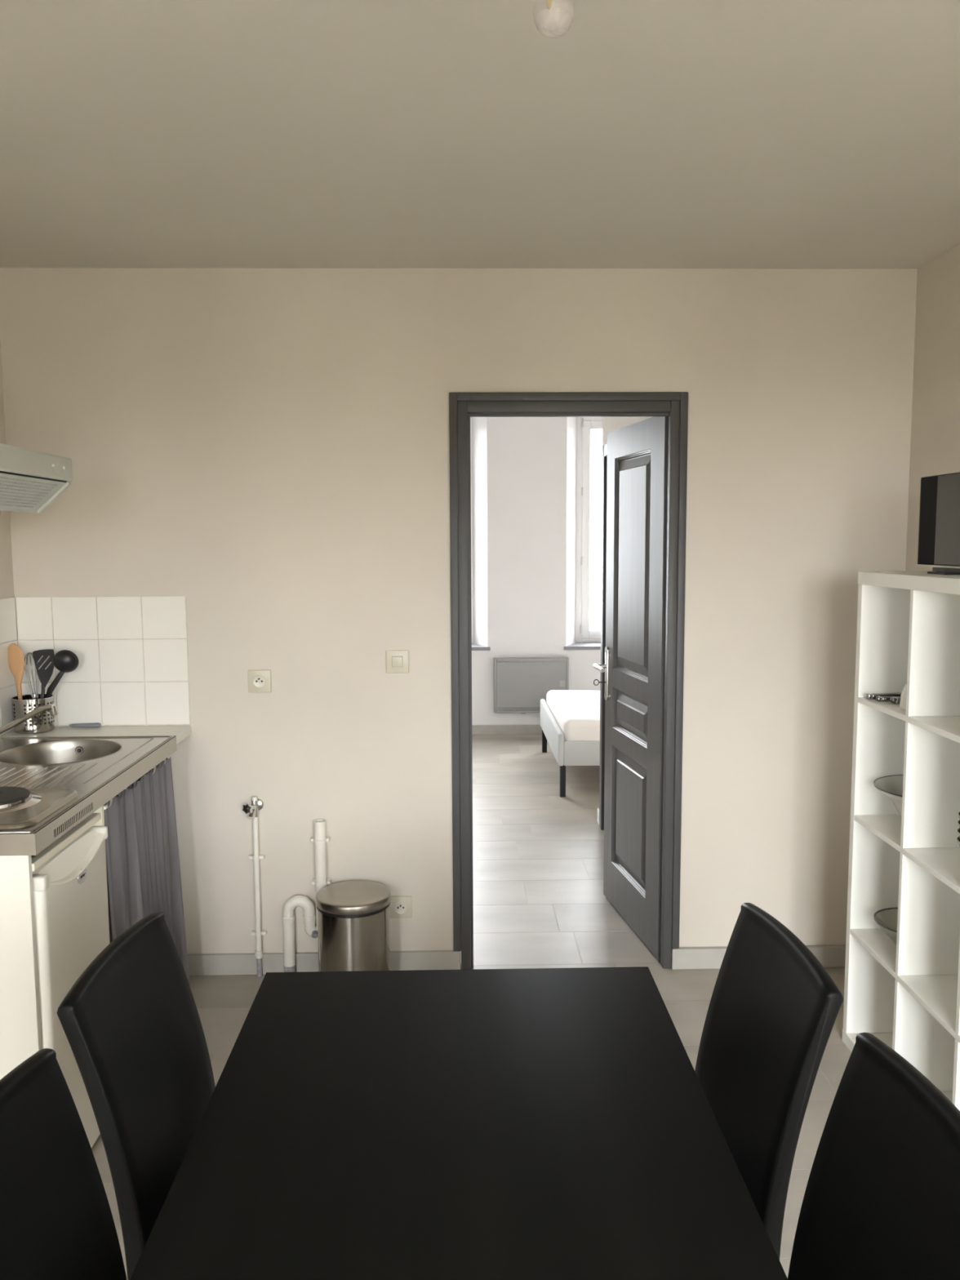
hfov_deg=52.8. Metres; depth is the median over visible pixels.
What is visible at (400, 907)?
wall socket
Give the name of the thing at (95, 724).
knife
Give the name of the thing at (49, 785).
countertop
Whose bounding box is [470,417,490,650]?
window
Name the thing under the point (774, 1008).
dining chair
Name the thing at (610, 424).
wall partition
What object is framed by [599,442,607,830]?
door frame
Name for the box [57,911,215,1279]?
dining chair
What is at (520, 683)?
heater
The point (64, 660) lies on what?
bowl
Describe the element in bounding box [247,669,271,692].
wall socket
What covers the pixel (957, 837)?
bowl
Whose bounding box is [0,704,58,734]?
tap
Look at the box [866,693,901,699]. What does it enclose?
knife
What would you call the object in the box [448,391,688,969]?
door frame
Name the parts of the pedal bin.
lid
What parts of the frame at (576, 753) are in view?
leg, footboard, leg, rail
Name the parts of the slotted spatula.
handle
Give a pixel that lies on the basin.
(24, 752)
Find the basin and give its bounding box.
[0,738,124,765]
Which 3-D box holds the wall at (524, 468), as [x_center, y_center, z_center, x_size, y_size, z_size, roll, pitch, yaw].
[0.038,-0.714,7.942,5.760,2.950,0.360,0,6,-1]
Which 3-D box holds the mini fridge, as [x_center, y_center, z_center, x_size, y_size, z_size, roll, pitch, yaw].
[-1.287,0.921,2.453,0.573,0.806,0.408,0,6,-1]
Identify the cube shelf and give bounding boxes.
[841,570,959,1111]
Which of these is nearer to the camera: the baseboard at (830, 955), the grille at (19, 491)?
the grille at (19, 491)
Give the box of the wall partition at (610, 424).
[602,416,653,445]
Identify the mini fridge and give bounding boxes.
[31,826,108,1147]
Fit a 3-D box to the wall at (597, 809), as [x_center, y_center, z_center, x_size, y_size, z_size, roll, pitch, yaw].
[0.816,0.987,5.410,0.312,0.075,0.092,0,6,-1]
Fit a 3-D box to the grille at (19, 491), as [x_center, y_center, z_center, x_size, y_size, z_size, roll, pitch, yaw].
[-1.222,-0.381,2.485,0.092,0.082,0.583,0,6,-1]
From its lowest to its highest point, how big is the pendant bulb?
0.192 m
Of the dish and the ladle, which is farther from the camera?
the ladle
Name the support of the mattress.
on the frame at (576, 753)
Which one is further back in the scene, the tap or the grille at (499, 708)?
the grille at (499, 708)
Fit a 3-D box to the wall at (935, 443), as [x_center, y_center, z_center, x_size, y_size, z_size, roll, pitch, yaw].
[1.719,0.180,1.335,0.300,2.503,4.440,0,6,-1]
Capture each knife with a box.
[60,722,101,728]
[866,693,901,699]
[875,696,900,702]
[890,696,900,704]
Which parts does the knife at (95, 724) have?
handle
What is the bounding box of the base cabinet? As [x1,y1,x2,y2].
[0,804,110,1079]
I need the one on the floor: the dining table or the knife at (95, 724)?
the dining table
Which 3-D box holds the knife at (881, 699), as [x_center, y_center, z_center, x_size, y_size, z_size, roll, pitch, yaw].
[1.303,0.171,2.846,0.282,0.014,0.023,-1,6,-4]
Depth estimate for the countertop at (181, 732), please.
3.34 m
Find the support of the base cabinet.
on the floor
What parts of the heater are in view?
control panel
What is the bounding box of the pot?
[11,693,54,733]
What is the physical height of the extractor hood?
0.168 m
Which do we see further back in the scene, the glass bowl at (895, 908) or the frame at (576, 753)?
the frame at (576, 753)
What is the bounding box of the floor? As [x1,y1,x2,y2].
[91,733,851,1279]
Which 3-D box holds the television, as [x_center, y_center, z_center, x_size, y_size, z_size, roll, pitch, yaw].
[1.310,-0.316,2.622,0.140,0.275,0.446,0,6,-1]
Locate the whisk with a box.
[24,652,38,705]
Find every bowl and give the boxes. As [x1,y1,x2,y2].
[53,649,79,672]
[873,774,903,816]
[873,906,897,942]
[956,836,959,847]
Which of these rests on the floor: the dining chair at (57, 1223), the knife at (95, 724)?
the dining chair at (57, 1223)
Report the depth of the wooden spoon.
3.33 m
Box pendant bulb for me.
[533,0,573,38]
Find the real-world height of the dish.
0.098 m
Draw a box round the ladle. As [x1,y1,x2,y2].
[44,649,79,703]
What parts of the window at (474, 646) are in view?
sill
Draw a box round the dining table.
[129,966,787,1279]
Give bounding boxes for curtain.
[103,756,190,986]
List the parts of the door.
lever, handle plate, moulding, moulding, panel, panel, moulding, panel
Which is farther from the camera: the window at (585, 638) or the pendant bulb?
the window at (585, 638)
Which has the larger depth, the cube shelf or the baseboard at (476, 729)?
the baseboard at (476, 729)
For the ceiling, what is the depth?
2.20 m
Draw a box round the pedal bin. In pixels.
[315,880,391,971]
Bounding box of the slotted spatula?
[32,648,54,704]
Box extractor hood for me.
[0,443,72,513]
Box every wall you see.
[0,267,917,969]
[0,340,17,736]
[471,417,600,724]
[596,808,599,824]
[905,244,959,571]
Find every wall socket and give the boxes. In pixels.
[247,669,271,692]
[389,896,412,918]
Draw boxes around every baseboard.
[187,950,460,975]
[471,724,542,734]
[671,944,845,969]
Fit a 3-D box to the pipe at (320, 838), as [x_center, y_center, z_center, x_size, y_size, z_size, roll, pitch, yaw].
[-0.627,0.937,3.492,0.177,0.580,0.068,0,6,-1]
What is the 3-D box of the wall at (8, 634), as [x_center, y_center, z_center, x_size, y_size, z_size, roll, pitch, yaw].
[-1.654,0.204,1.260,0.156,2.503,4.440,0,6,-1]
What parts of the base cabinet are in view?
panel, rail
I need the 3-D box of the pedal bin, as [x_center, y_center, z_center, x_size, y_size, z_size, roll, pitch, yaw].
[-0.448,1.055,3.396,0.261,0.362,0.281,4,7,38]
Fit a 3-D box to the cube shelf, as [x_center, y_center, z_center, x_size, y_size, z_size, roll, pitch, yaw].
[1.350,0.596,2.317,0.391,1.478,1.344,0,6,-1]
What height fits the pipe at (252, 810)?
0.668 m
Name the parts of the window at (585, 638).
sill, sash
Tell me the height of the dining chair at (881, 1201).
0.905 m
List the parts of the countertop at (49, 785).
hob plate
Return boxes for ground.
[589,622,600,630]
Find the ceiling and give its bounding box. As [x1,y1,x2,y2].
[0,0,959,268]
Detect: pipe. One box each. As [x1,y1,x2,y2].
[242,795,266,977]
[282,818,331,972]
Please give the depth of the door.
3.81 m
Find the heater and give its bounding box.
[493,657,568,713]
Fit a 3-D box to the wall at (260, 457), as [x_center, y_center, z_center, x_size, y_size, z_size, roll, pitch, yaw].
[-0.057,-0.030,3.470,3.152,2.503,0.070,0,6,-1]
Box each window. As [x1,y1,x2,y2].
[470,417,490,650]
[564,417,602,649]
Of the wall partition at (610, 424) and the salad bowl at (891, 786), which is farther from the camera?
the wall partition at (610, 424)
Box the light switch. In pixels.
[386,649,408,673]
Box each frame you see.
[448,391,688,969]
[540,698,599,796]
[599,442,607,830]
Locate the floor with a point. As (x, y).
(540, 901)
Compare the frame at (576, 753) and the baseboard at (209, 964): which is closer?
the baseboard at (209, 964)
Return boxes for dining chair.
[0,1048,126,1279]
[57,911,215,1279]
[694,902,843,1259]
[787,1032,959,1279]
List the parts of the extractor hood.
filter frame, button plate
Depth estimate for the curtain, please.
2.98 m
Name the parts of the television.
speaker panel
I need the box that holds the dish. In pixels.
[899,682,906,710]
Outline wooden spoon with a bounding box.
[8,643,24,699]
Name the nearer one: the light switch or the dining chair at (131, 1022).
the dining chair at (131, 1022)
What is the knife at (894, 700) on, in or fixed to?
on the cube shelf
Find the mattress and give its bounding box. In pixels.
[546,689,599,741]
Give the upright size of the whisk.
0.261 m
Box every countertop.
[0,725,191,744]
[0,735,177,855]
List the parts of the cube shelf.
panel, shelf, shelf, shelf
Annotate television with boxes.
[915,471,959,574]
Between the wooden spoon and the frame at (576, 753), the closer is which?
the wooden spoon
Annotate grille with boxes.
[0,472,66,511]
[497,706,539,711]
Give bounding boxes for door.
[592,416,667,959]
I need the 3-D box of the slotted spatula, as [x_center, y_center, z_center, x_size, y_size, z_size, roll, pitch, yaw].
[-1.506,0.168,3.352,0.073,0.273,0.018,-1,6,-8]

